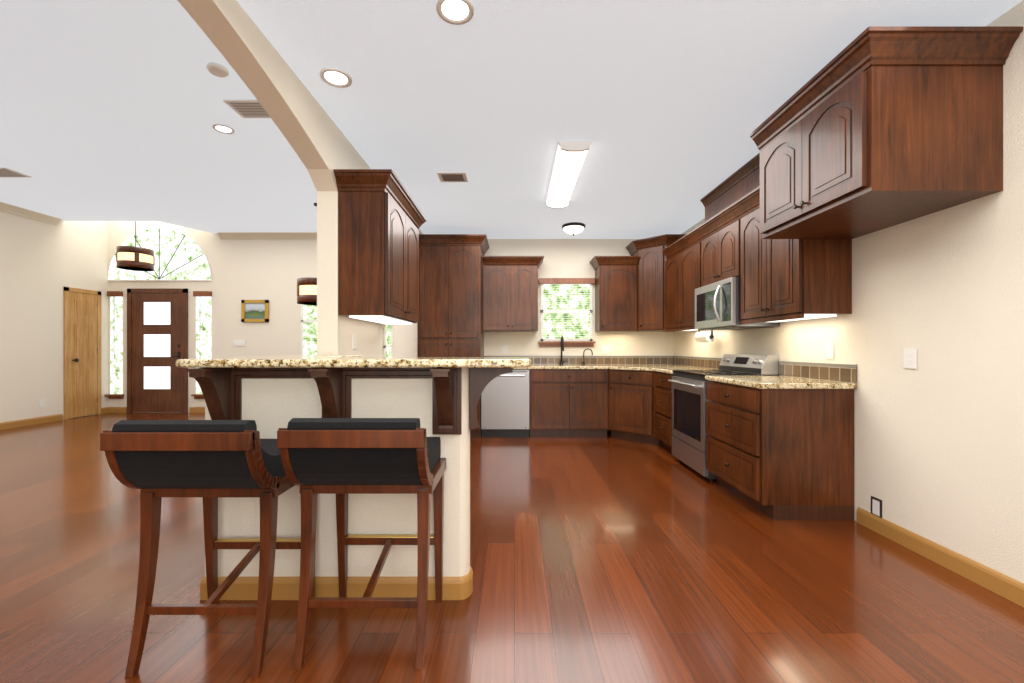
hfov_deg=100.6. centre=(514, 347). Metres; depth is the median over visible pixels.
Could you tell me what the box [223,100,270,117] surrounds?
ceiling vent
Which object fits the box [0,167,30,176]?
ceiling vent
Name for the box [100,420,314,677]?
bar stool
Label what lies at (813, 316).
under-cabinet light
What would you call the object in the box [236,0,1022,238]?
ceiling
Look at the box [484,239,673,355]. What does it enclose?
wall
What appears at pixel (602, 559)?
floor
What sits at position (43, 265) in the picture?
wall
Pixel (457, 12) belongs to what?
recessed light
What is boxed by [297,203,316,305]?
dining pendant light
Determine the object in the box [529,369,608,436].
base cabinet
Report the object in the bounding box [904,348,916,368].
light switch
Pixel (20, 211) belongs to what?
crown molding
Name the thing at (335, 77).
recessed light
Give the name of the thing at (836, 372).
backsplash
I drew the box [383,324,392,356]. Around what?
window
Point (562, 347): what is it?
faucet
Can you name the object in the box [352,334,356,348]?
outlet
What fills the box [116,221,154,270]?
pendant light
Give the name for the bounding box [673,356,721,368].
backsplash
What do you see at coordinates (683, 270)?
upper cabinet
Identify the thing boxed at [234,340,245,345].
outlet
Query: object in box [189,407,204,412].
baseboard
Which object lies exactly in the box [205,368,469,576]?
wall
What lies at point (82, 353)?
interior door
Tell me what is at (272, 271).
wall
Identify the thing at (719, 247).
upper cabinet
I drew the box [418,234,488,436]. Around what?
pantry cabinet
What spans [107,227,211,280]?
arched window
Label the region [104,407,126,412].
baseboard
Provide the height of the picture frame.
0.390 m
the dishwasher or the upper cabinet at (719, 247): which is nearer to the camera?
the upper cabinet at (719, 247)
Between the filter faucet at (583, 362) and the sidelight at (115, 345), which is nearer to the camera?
the filter faucet at (583, 362)
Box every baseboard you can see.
[0,414,62,429]
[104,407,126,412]
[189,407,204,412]
[252,566,472,590]
[857,507,1023,606]
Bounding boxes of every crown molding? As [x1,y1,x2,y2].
[0,202,61,224]
[217,232,316,238]
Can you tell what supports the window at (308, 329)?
in the wall at (272, 271)
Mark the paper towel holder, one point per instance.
(705, 337)
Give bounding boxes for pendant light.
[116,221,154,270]
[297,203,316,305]
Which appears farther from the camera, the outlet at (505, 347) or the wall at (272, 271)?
the wall at (272, 271)
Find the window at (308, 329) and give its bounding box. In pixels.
[301,304,316,354]
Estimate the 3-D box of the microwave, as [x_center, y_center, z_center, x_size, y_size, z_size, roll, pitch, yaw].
[2.029,-0.394,4.005,0.475,0.426,0.754,0,0,0]
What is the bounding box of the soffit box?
[700,153,759,221]
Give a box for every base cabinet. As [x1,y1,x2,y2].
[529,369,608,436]
[609,369,648,442]
[649,371,673,452]
[706,380,853,519]
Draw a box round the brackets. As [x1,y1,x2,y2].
[186,368,512,433]
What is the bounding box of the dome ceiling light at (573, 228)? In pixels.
[562,222,584,235]
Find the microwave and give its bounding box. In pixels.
[695,277,779,329]
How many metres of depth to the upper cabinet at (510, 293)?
5.69 m
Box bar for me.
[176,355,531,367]
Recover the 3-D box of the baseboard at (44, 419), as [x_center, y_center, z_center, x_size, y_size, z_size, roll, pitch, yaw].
[-7.213,1.100,2.105,0.014,0.100,9.350,0,0,0]
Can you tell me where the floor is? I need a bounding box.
[0,413,1023,682]
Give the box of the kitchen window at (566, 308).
[538,278,595,346]
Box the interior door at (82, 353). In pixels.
[64,287,100,419]
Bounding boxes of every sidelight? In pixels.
[105,291,123,398]
[191,291,211,398]
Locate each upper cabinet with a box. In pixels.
[334,169,426,323]
[482,256,543,331]
[589,256,638,331]
[626,234,685,331]
[665,238,701,329]
[702,218,737,286]
[738,202,851,321]
[750,26,1022,238]
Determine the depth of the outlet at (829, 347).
3.05 m
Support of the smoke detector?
attached to the ceiling at (113, 110)
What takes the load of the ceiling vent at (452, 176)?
in the ceiling at (667, 108)
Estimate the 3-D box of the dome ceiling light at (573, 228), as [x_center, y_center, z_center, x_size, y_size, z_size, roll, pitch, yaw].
[0.750,-1.486,5.380,0.300,0.123,0.300,0,0,0]
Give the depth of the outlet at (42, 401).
6.49 m
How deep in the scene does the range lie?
3.89 m
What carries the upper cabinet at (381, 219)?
attached to the wall at (298, 115)
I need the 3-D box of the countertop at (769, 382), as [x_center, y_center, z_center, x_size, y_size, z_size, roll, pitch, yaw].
[1.944,0.254,3.214,0.644,0.038,0.818,0,0,0]
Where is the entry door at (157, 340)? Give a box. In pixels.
[127,289,187,412]
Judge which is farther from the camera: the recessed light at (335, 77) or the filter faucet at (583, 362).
the filter faucet at (583, 362)
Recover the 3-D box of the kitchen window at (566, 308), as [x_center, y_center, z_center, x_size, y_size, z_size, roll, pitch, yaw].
[0.740,-0.495,5.997,0.800,0.970,0.083,0,0,0]
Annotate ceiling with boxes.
[0,0,316,233]
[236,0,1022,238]
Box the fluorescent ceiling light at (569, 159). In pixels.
[546,141,591,207]
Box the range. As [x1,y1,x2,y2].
[668,354,778,481]
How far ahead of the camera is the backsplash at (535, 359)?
6.03 m
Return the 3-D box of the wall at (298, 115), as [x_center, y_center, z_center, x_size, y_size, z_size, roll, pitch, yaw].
[-1.312,-0.440,2.475,0.145,3.180,10.150,0,0,0]
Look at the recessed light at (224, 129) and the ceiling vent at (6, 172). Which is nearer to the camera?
the recessed light at (224, 129)
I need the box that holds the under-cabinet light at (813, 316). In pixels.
[771,315,836,321]
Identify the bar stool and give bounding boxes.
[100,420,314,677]
[277,418,445,669]
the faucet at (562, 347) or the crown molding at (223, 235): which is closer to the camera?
the faucet at (562, 347)
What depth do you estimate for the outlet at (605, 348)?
6.03 m
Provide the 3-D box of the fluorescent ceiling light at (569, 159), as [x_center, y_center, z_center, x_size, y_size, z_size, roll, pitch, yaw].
[0.455,-1.514,3.840,0.250,0.071,1.320,0,0,0]
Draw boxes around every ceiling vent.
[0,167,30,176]
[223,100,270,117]
[437,172,467,181]
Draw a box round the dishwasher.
[481,369,529,436]
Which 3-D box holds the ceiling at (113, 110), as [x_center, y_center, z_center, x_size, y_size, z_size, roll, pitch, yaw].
[-4.378,-2.465,2.550,5.985,0.870,10.300,0,0,0]
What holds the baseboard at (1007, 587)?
attached to the wall at (939, 445)
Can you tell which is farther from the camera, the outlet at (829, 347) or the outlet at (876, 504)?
the outlet at (829, 347)
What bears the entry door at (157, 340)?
in the wall at (272, 271)
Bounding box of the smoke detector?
[206,62,228,77]
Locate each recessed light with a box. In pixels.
[212,124,234,133]
[320,67,351,87]
[436,0,473,24]
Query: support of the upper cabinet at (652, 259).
attached to the wall at (567, 258)
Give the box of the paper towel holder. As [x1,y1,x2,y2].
[695,330,716,342]
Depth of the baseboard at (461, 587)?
1.94 m
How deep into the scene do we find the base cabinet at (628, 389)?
5.20 m
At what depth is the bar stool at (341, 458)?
1.55 m
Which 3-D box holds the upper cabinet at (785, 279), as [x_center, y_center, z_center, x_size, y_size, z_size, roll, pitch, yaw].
[2.093,-0.670,3.273,0.347,0.880,0.840,0,0,0]
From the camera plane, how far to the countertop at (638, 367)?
5.39 m
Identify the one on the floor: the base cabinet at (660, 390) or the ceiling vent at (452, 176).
the base cabinet at (660, 390)
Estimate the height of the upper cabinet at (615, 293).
0.992 m
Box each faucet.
[560,336,566,364]
[582,348,592,364]
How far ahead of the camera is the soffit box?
3.79 m
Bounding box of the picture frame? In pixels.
[241,300,268,321]
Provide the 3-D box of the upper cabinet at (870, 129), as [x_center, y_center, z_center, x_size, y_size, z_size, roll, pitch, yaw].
[1.923,-1.081,2.371,0.688,0.702,0.958,0,0,0]
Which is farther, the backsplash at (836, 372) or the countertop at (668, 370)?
the countertop at (668, 370)
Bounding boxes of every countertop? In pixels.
[513,364,692,370]
[653,367,718,373]
[705,375,856,388]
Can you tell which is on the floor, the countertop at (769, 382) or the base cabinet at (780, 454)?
the base cabinet at (780, 454)
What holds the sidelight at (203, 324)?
attached to the wall at (272, 271)
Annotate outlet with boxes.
[39,399,44,406]
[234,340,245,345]
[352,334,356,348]
[503,345,507,352]
[602,345,609,352]
[825,343,833,358]
[871,496,881,517]
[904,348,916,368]
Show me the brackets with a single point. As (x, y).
(221, 388)
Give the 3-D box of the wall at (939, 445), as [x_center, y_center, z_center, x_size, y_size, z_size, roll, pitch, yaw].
[2.345,-0.200,1.795,0.150,2.700,8.790,0,0,0]
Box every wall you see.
[0,211,107,422]
[108,221,316,412]
[178,0,422,356]
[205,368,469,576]
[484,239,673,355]
[674,0,1023,582]

